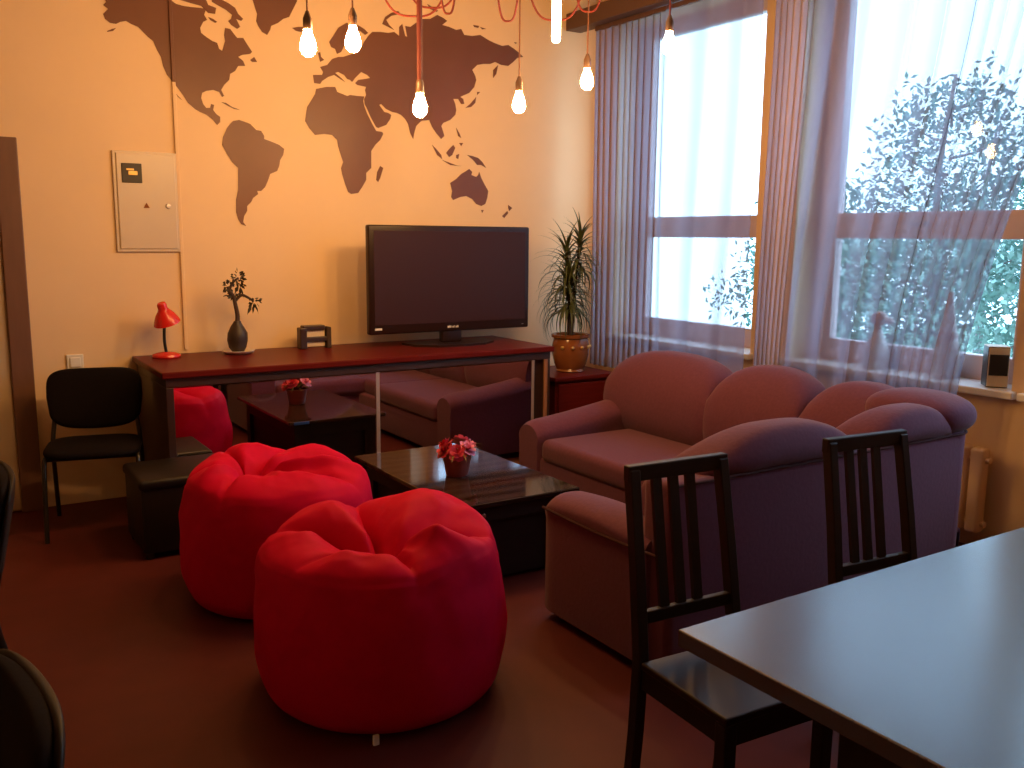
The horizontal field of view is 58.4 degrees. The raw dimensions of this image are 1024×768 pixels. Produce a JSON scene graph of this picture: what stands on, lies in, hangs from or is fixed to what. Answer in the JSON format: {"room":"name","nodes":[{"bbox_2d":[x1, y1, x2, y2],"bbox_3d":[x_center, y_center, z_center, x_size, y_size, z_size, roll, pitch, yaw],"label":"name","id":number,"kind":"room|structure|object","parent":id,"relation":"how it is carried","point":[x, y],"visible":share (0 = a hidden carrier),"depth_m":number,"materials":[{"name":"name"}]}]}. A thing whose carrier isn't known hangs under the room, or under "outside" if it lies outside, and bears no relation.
{"room":"lounge","nodes":[
{"label":"lounge","id":0,"kind":"room"},
{"bbox_2d":[0,0,603,511],"bbox_3d":[-2.215,-1.029,5.435,7.450,3.400,0.200,-5,11,-32],"label":"wall","id":1,"kind":"structure","parent":0,"point":[74,91],"depth_m":5.67,"materials":[{"name":"beige paint"}]},
{"bbox_2d":[0,136,42,511],"bbox_3d":[-3.091,-0.264,4.816,1.000,2.070,0.090,-5,11,-32],"label":"door frame","id":2,"kind":"structure","parent":1,"relation":"in","point":[19,436],"depth_m":5.06,"materials":[{"name":"brown wood"}]},
{"bbox_2d":[66,354,83,368],"bbox_3d":[-2.509,-0.125,5.261,0.090,0.090,0.020,-5,11,-32],"label":"light switch","id":3,"kind":"object","parent":1,"relation":"attached to","point":[74,360],"visible":0.78,"depth_m":5.25,"materials":[{"name":"white plastic"}]},
{"bbox_2d":[111,150,179,251],"bbox_3d":[-2.129,-1.060,5.344,0.353,0.576,0.035,-5,11,-32],"label":"electrical panel","id":4,"kind":"object","parent":1,"relation":"attached to","point":[144,183],"visible":1,"depth_m":5.33,"materials":[{"name":"metal"}]},
{"bbox_2d":[168,0,175,81],"bbox_3d":[-1.969,-2.235,5.266,0.020,0.959,0.016,-5,11,-32],"label":"trim","id":5,"kind":"structure","parent":1,"relation":"attached to","point":[169,1],"depth_m":5.30,"materials":[{"name":"brown plastic"}]},
{"bbox_2d":[172,82,187,349],"bbox_3d":[-1.980,-0.986,5.465,0.020,1.571,0.016,-5,11,-32],"label":"trim","id":6,"kind":"structure","parent":1,"relation":"attached to","point":[173,83],"depth_m":5.46,"materials":[{"name":"beige paint"}]},
{"bbox_2d":[103,0,522,225],"bbox_3d":[-1.102,-1.767,5.915,2.802,1.490,0.003,-5,11,-32],"label":"decal","id":7,"kind":"object","parent":1,"relation":"attached to","point":[450,56],"visible":0.98,"depth_m":5.92,"materials":[{"name":"brown paint"}]},
{"bbox_2d":[566,0,682,32],"bbox_3d":[1.956,-2.287,4.480,0.140,0.120,5.550,-5,11,-32],"label":"rail","id":8,"kind":"object","parent":1,"relation":"attached to","point":[608,11],"visible":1,"depth_m":6.35,"materials":[{"name":"brown wood"}]},
{"bbox_2d":[590,0,763,372],"bbox_3d":[1.019,-1.257,6.144,0.102,2.445,1.582,-5,11,-32],"label":"sheer curtain","id":9,"kind":"object","parent":8,"relation":"hanging from","point":[675,134],"visible":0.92,"depth_m":6.04,"materials":[{"name":"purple fabric"}]},
{"bbox_2d":[753,0,1023,394],"bbox_3d":[1.959,-1.017,4.693,0.102,2.445,1.788,-5,11,-32],"label":"sheer curtain","id":10,"kind":"object","parent":8,"relation":"hanging from","point":[894,173],"visible":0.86,"depth_m":4.74,"materials":[{"name":"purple fabric"}]},
{"bbox_2d":[0,496,964,767],"bbox_3d":[0.026,1.272,2.246,7.450,0.100,8.550,-5,11,-32],"label":"floor","id":11,"kind":"structure","parent":0,"point":[141,674],"depth_m":3.20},
{"bbox_2d":[0,460,15,648],"bbox_3d":[-1.809,0.695,2.818,0.537,0.831,0.486,-6,11,-36],"label":"chair","id":12,"kind":"object","parent":11,"relation":"on","point":[7,476],"visible":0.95,"depth_m":2.73,"materials":[{"name":"black plastic"}]},
{"bbox_2d":[0,649,65,767],"bbox_3d":[-0.985,0.925,1.425,0.537,0.831,0.486,-7,12,-40],"label":"chair","id":13,"kind":"object","parent":11,"relation":"on","point":[32,726],"visible":1,"depth_m":1.44,"materials":[{"name":"black leather"}]},
{"bbox_2d":[42,367,144,543],"bbox_3d":[-2.240,0.356,4.921,0.486,0.831,0.537,-3,10,-20],"label":"chair","id":14,"kind":"object","parent":11,"relation":"on","point":[98,397],"visible":0.95,"depth_m":5.01,"materials":[{"name":"black fabric"}]},
{"bbox_2d":[123,453,213,559],"bbox_3d":[-1.689,0.614,4.688,0.480,0.400,0.440,-5,11,-32],"label":"footstool","id":15,"kind":"object","parent":11,"relation":"on","point":[154,488],"visible":0.52,"depth_m":4.46,"materials":[{"name":"black leather"}]},
{"bbox_2d":[123,453,213,491],"bbox_3d":[-1.688,0.444,4.661,0.480,0.055,0.440,-5,11,-32],"label":"cushion","id":16,"kind":"object","parent":15,"relation":"on","point":[169,474],"depth_m":4.53,"materials":[{"name":"black leather"}]},
{"bbox_2d":[179,442,372,618],"bbox_3d":[-1.022,0.607,4.037,0.840,0.631,0.850,-5,11,-32],"label":"beanbag","id":17,"kind":"object","parent":11,"relation":"on","point":[240,496],"visible":0.74,"depth_m":3.72,"materials":[{"name":"red fabric"}]},
{"bbox_2d":[132,335,553,471],"bbox_3d":[-0.986,0.212,5.823,2.500,0.850,0.795,-5,11,-32],"label":"table","id":18,"kind":"object","parent":11,"relation":"on","point":[353,399],"visible":0.66,"depth_m":5.43,"materials":[{"name":"brown wood"}]},
{"bbox_2d":[152,301,180,358],"bbox_3d":[-2.024,-0.319,5.352,0.167,0.328,0.162,-5,11,-32],"label":"desk lamp","id":19,"kind":"object","parent":18,"relation":"on","point":[165,317],"visible":1,"depth_m":5.30,"materials":[{"name":"red metal"}]},
{"bbox_2d":[221,271,261,354],"bbox_3d":[-1.637,-0.445,5.547,0.257,0.522,0.197,-5,11,-32],"label":"bonsai plant","id":20,"kind":"object","parent":18,"relation":"on","point":[237,336],"visible":1,"depth_m":5.51,"materials":[{"name":"green plant"}]},
{"bbox_2d":[174,372,376,471],"bbox_3d":[-1.302,0.292,5.190,1.181,0.645,0.010,-5,11,-32],"label":"mirror","id":21,"kind":"object","parent":18,"relation":"attached to","point":[337,411],"depth_m":5.16,"materials":[{"name":"clear glass"}]},
{"bbox_2d":[297,324,331,348],"bbox_3d":[-1.267,-0.304,5.871,0.208,0.148,0.070,-5,11,-32],"label":"rack","id":22,"kind":"object","parent":18,"relation":"on","point":[307,335],"visible":1,"depth_m":5.85,"materials":[{"name":"brown wood"}]},
{"bbox_2d":[365,225,528,347],"bbox_3d":[-0.397,-0.658,6.121,1.215,0.785,0.310,-5,11,-32],"label":"television","id":23,"kind":"object","parent":18,"relation":"on","point":[445,280],"visible":1,"depth_m":6.08,"materials":[{"name":"black plastic"}]},
{"bbox_2d":[380,360,531,458],"bbox_3d":[-0.336,0.203,5.804,1.115,0.645,0.010,-5,11,-32],"label":"mirror","id":24,"kind":"object","parent":18,"relation":"attached to","point":[487,402],"depth_m":5.78,"materials":[{"name":"clear glass"}]},
{"bbox_2d":[253,488,506,745],"bbox_3d":[-0.458,0.731,3.197,0.869,0.662,0.869,-5,11,-32],"label":"beanbag","id":25,"kind":"object","parent":11,"relation":"on","point":[387,614],"visible":1,"depth_m":2.87,"materials":[{"name":"red fabric"}]},
{"bbox_2d":[354,443,579,574],"bbox_3d":[-0.264,0.634,4.628,0.660,0.405,1.123,-5,11,-32],"label":"coffee table","id":26,"kind":"object","parent":11,"relation":"on","point":[511,496],"visible":0.42,"depth_m":4.33,"materials":[{"name":"black wood"}]},
{"bbox_2d":[436,434,483,477],"bbox_3d":[-0.263,0.352,4.498,0.242,0.193,0.243,-5,11,-32],"label":"flower pot","id":27,"kind":"object","parent":26,"relation":"on","point":[456,457],"visible":1,"depth_m":4.45,"materials":[{"name":"red ceramic"}]},
{"bbox_2d":[549,366,611,414],"bbox_3d":[0.393,0.199,6.774,0.560,0.600,0.555,-5,11,-32],"label":"plant stand","id":28,"kind":"object","parent":11,"relation":"on","point":[568,391],"visible":0.14,"depth_m":6.50,"materials":[{"name":"brown wood"}]},
{"bbox_2d":[532,208,603,372],"bbox_3d":[0.422,-0.677,6.617,0.570,1.181,0.534,-5,11,-32],"label":"dracaena","id":29,"kind":"object","parent":28,"relation":"on","point":[570,353],"visible":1,"depth_m":6.58,"materials":[{"name":"green plant"}]},
{"bbox_2d":[624,452,832,767],"bbox_3d":[0.549,0.712,2.405,0.365,0.966,0.452,-4,10,-28],"label":"dining chair","id":30,"kind":"object","parent":11,"relation":"on","point":[728,710],"visible":0.75,"depth_m":2.43,"materials":[{"name":"paint"}]},
{"bbox_2d":[519,351,976,660],"bbox_3d":[0.695,0.398,4.596,1.895,0.900,2.349,-5,11,-32],"label":"sofa","id":31,"kind":"object","parent":11,"relation":"on","point":[771,422],"visible":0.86,"depth_m":3.77,"materials":[{"name":"fabric"}]},
{"bbox_2d":[542,429,690,489],"bbox_3d":[0.752,0.436,5.122,0.720,0.140,1.070,-5,11,-32],"label":"seat cushion","id":32,"kind":"object","parent":31,"relation":"on","point":[596,457],"depth_m":5.16,"materials":[{"name":"fabric"}]},
{"bbox_2d":[603,351,732,445],"bbox_3d":[0.957,0.074,5.545,0.356,0.525,0.890,-5,11,-32],"label":"cushion","id":33,"kind":"object","parent":31,"relation":"on","point":[664,396],"depth_m":5.40,"materials":[{"name":"fabric"}]},
{"bbox_2d":[641,418,854,514],"bbox_3d":[0.952,0.389,3.568,0.960,0.525,0.356,-5,11,-32],"label":"cushion","id":34,"kind":"object","parent":31,"relation":"on","point":[776,465],"depth_m":3.39,"materials":[{"name":"fabric"}]},
{"bbox_2d":[702,365,825,439],"bbox_3d":[1.368,0.173,4.914,0.356,0.535,0.630,-5,11,-32],"label":"cushion","id":35,"kind":"object","parent":31,"relation":"on","point":[759,392],"depth_m":4.83,"materials":[{"name":"fabric"}]},
{"bbox_2d":[798,381,894,427],"bbox_3d":[1.673,0.256,4.446,0.356,0.525,0.500,-5,11,-32],"label":"cushion","id":36,"kind":"object","parent":31,"relation":"on","point":[835,405],"depth_m":4.40,"materials":[{"name":"fabric"}]},
{"bbox_2d":[836,403,951,447],"bbox_3d":[1.625,0.332,3.997,0.640,0.515,0.356,-5,11,-32],"label":"cushion","id":37,"kind":"object","parent":31,"relation":"on","point":[927,425],"depth_m":3.84,"materials":[{"name":"fabric"}]},
{"bbox_2d":[865,387,976,432],"bbox_3d":[1.854,0.122,4.168,0.360,0.200,0.460,-5,11,-32],"label":"cushion","id":38,"kind":"object","parent":31,"relation":"on","point":[953,413],"depth_m":4.02,"materials":[{"name":"fabric"}]},
{"bbox_2d":[678,527,1023,767],"bbox_3d":[1.273,0.879,2.083,1.665,0.750,0.840,-5,11,-32],"label":"dining table","id":39,"kind":"object","parent":11,"relation":"on","point":[917,663],"visible":1,"depth_m":1.83,"materials":[{"name":"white laminate"}]},
{"bbox_2d":[822,429,916,584],"bbox_3d":[1.194,0.663,2.750,0.365,0.966,0.452,-4,10,-26],"label":"dining chair","id":40,"kind":"object","parent":11,"relation":"on","point":[831,446],"visible":0.28,"depth_m":2.85,"materials":[{"name":"black wood"}]},
{"bbox_2d":[957,444,991,532],"bbox_3d":[2.027,0.498,5.186,0.112,0.540,1.380,-5,11,-32],"label":"radiator","id":41,"kind":"object","parent":11,"relation":"on","point":[976,460],"visible":0.06,"depth_m":4.62,"materials":[{"name":"white metal"}]},
{"bbox_2d":[551,332,590,372],"bbox_3d":[0.429,-0.231,6.692,0.284,0.276,0.296,-5,11,-32],"label":"pot","id":42,"kind":"object","parent":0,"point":[570,353],"depth_m":6.59,"materials":[{"name":"orange ceramic"}]},
{"bbox_2d":[595,0,1023,543],"bbox_3d":[3.082,-0.718,3.787,0.350,3.400,8.350,-5,11,-32],"label":"wall","id":43,"kind":"structure","parent":0,"point":[998,427],"depth_m":4.63,"materials":[{"name":"beige paint"}]},
{"bbox_2d":[744,0,767,359],"bbox_3d":[1.271,-1.416,6.425,0.335,2.325,1.480,-5,11,-32],"label":"window","id":44,"kind":"structure","parent":43,"relation":"in","point":[747,355],"depth_m":6.11,"materials":[{"name":"grey paint"}]},
{"bbox_2d":[957,209,1023,399],"bbox_3d":[2.201,-1.179,4.998,0.335,2.325,1.460,-5,11,-32],"label":"window","id":45,"kind":"structure","parent":43,"relation":"in","point":[970,377],"depth_m":4.68,"materials":[{"name":"grey paint"}]},
{"bbox_2d":[981,344,1010,387],"bbox_3d":[2.458,-0.092,4.654,0.100,0.208,0.126,3,9,15],"label":"speaker box","id":46,"kind":"object","parent":45,"relation":"on","point":[996,357],"visible":1,"depth_m":4.60,"materials":[{"name":"silver"}]},
{"bbox_2d":[1016,393,1023,401],"bbox_3d":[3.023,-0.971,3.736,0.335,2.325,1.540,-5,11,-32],"label":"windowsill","id":47,"kind":"structure","parent":43,"relation":"in","point":[1020,396],"depth_m":4.45,"materials":[{"name":"grey paint"}]},
{"bbox_3d":[0.058,-2.184,1.695,7.450,0.100,8.550,-5,11,-32],"label":"ceiling","id":48,"kind":"structure","parent":0,"visible":0},
{"bbox_2d":[300,0,315,56],"bbox_3d":[-0.833,-1.895,3.682,0.090,1.112,0.090,-5,11,-32],"label":"pendant bulb","id":49,"kind":"object","parent":48,"relation":"hanging from","point":[307,44],"visible":1,"depth_m":3.74,"materials":[{"name":"white glass"}]},
{"bbox_2d":[303,11,311,29],"bbox_3d":[-0.837,-1.488,3.747,0.038,0.072,0.038,-5,11,-32],"label":"socket","id":50,"kind":"object","parent":49,"relation":"attached to","point":[307,19],"depth_m":3.73,"materials":[{"name":"brown metal"}]},
{"bbox_2d":[345,0,360,52],"bbox_3d":[-0.669,-1.935,3.804,0.090,1.069,0.090,-5,11,-32],"label":"pendant bulb","id":51,"kind":"object","parent":48,"relation":"hanging from","point":[352,41],"visible":1,"depth_m":3.86,"materials":[{"name":"white glass"}]},
{"bbox_2d":[348,8,356,25],"bbox_3d":[-0.673,-1.549,3.866,0.038,0.072,0.038,-5,11,-32],"label":"socket","id":52,"kind":"object","parent":51,"relation":"attached to","point":[352,16],"depth_m":3.85,"materials":[{"name":"brown metal"}]},
{"bbox_2d":[385,0,440,16],"bbox_3d":[-0.452,-2.109,4.170,0.531,0.837,0.009,0,9,-5],"label":"cable","id":53,"kind":"object","parent":48,"relation":"hanging from","point":[388,4],"visible":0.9,"depth_m":4.23,"materials":[{"name":"red plastic"}]},
{"bbox_2d":[413,0,426,116],"bbox_3d":[-0.415,-1.863,4.096,0.090,1.298,0.090,-5,11,-32],"label":"pendant bulb","id":54,"kind":"object","parent":48,"relation":"hanging from","point":[419,106],"visible":1,"depth_m":4.16,"materials":[{"name":"white glass"}]},
{"bbox_2d":[416,79,423,92],"bbox_3d":[-0.420,-1.364,4.176,0.038,0.072,0.038,-5,11,-32],"label":"socket","id":55,"kind":"object","parent":54,"relation":"attached to","point":[419,83],"depth_m":4.16,"materials":[{"name":"brown metal"}]},
{"bbox_2d":[413,0,451,8],"bbox_3d":[-0.373,-2.156,4.270,0.441,0.774,0.009,0,9,-4],"label":"cable","id":56,"kind":"object","parent":48,"relation":"hanging from","point":[450,1],"visible":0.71,"depth_m":4.33,"materials":[{"name":"red plastic"}]},
{"bbox_2d":[441,0,454,14],"bbox_3d":[-0.274,-2.040,3.906,0.130,0.886,0.010,0,9,-4],"label":"cable","id":57,"kind":"object","parent":48,"relation":"hanging from","point":[442,4],"visible":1,"depth_m":3.97,"materials":[{"name":"red plastic"}]},
{"bbox_2d":[497,0,517,21],"bbox_3d":[-0.016,-2.093,4.161,0.175,0.858,0.010,0,9,0],"label":"cable","id":58,"kind":"object","parent":48,"relation":"hanging from","point":[499,7],"visible":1,"depth_m":4.22,"materials":[{"name":"red plastic"}]},
{"bbox_2d":[512,0,525,112],"bbox_3d":[0.040,-1.973,4.548,0.090,1.215,0.090,-5,11,-32],"label":"pendant bulb","id":59,"kind":"object","parent":48,"relation":"hanging from","point":[518,105],"visible":1,"depth_m":4.61,"materials":[{"name":"white glass"}]},
{"bbox_2d":[515,76,522,90],"bbox_3d":[0.036,-1.515,4.621,0.038,0.072,0.038,-5,11,-32],"label":"socket","id":60,"kind":"object","parent":59,"relation":"attached to","point":[519,83],"depth_m":4.61,"materials":[{"name":"brown metal"}]},
{"bbox_2d":[531,0,580,20],"bbox_3d":[0.220,-2.188,4.501,0.445,0.773,0.010,1,9,2],"label":"cable","id":61,"kind":"object","parent":48,"relation":"hanging from","point":[575,9],"visible":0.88,"depth_m":4.55,"materials":[{"name":"red plastic"}]},
{"bbox_2d":[552,0,560,42],"bbox_3d":[0.202,-2.014,4.043,0.048,0.973,0.048,-5,11,-32],"label":"lamp","id":62,"kind":"object","parent":48,"relation":"hanging from","point":[556,4],"visible":1,"depth_m":4.09,"materials":[{"name":"white glass"}]},
{"bbox_2d":[580,0,592,89],"bbox_3d":[0.392,-2.054,4.653,0.090,1.081,0.090,-5,11,-32],"label":"pendant bulb","id":63,"kind":"object","parent":48,"relation":"hanging from","point":[586,83],"visible":1,"depth_m":4.70,"materials":[{"name":"white glass"}]},
{"bbox_2d":[584,53,590,67],"bbox_3d":[0.388,-1.663,4.716,0.038,0.072,0.038,-5,11,-32],"label":"socket","id":64,"kind":"object","parent":63,"relation":"attached to","point":[587,60],"depth_m":4.70,"materials":[{"name":"brown metal"}]},
{"bbox_2d":[577,0,600,12],"bbox_3d":[0.398,-2.258,4.679,0.246,0.688,0.010,1,9,4],"label":"cable","id":65,"kind":"object","parent":48,"relation":"hanging from","point":[581,9],"visible":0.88,"depth_m":4.73,"materials":[{"name":"red plastic"}]},
{"bbox_2d":[662,0,675,54],"bbox_3d":[0.749,-2.046,4.281,0.090,0.974,0.090,-5,11,-32],"label":"pendant bulb","id":66,"kind":"object","parent":48,"relation":"hanging from","point":[668,45],"visible":1,"depth_m":4.33,"materials":[{"name":"white glass"}]},
{"bbox_2d":[665,15,673,30],"bbox_3d":[0.746,-1.707,4.335,0.038,0.072,0.038,-5,11,-32],"label":"socket","id":67,"kind":"object","parent":66,"relation":"attached to","point":[669,22],"depth_m":4.32,"materials":[{"name":"brown metal"}]},
{"label":"outside","id":68,"kind":"structure","parent":0,"visible":0},
{"bbox_2d":[967,325,1010,356],"bbox_3d":[9.326,0.339,11.552,16.000,0.100,17.000,-5,11,-32],"label":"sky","id":69,"kind":"structure","parent":68,"point":[1004,330],"depth_m":20.32,"materials":[{"name":"white"}]},
{"bbox_2d":[746,308,751,326],"bbox_3d":[4.197,-0.839,10.946,2.435,2.232,2.294,-5,11,-32],"label":"tree","id":70,"kind":"object","parent":69,"relation":"on","point":[749,320],"visible":0.02,"depth_m":11.04,"materials":[{"name":"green plant"}]},
{"bbox_2d":[746,201,757,323],"bbox_3d":[4.519,-1.587,13.252,2.744,2.981,2.816,-5,11,-32],"label":"tree","id":71,"kind":"object","parent":69,"relation":"on","point":[752,260],"visible":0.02,"depth_m":13.45,"materials":[{"name":"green plant"}]},
{"bbox_2d":[966,200,1023,356],"bbox_3d":[4.582,-0.704,9.499,2.877,2.458,2.538,-5,11,-32],"label":"tree","id":72,"kind":"object","parent":69,"relation":"on","point":[1007,291],"visible":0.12,"depth_m":8.95,"materials":[{"name":"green plant"}]},
{"bbox_2d":[972,185,1023,353],"bbox_3d":[8.444,-2.728,15.562,5.144,4.572,4.681,-5,11,-32],"label":"tree","id":73,"kind":"object","parent":69,"relation":"on","point":[981,334],"visible":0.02,"depth_m":15.96,"materials":[{"name":"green plant"}]},
{"bbox_2d":[980,189,1023,313],"bbox_3d":[5.468,-2.066,11.912,2.846,4.360,2.526,2,9,12],"label":"tree","id":74,"kind":"object","parent":69,"relation":"on","point":[995,300],"visible":0.02,"depth_m":12.13,"materials":[{"name":"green plant"}]},
{"bbox_2d":[981,178,1023,305],"bbox_3d":[6.902,-1.845,10.307,3.217,4.454,2.971,-5,11,-32],"label":"tree","id":75,"kind":"object","parent":69,"relation":"on","point":[1022,184],"visible":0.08,"depth_m":10.74,"materials":[{"name":"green plant"}]},
{"bbox_2d":[996,269,1019,355],"bbox_3d":[5.908,-0.617,8.542,2.528,2.577,2.377,4,10,20],"label":"tree","id":76,"kind":"object","parent":69,"relation":"on","point":[1007,336],"visible":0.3,"depth_m":8.74,"materials":[{"name":"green plant"}]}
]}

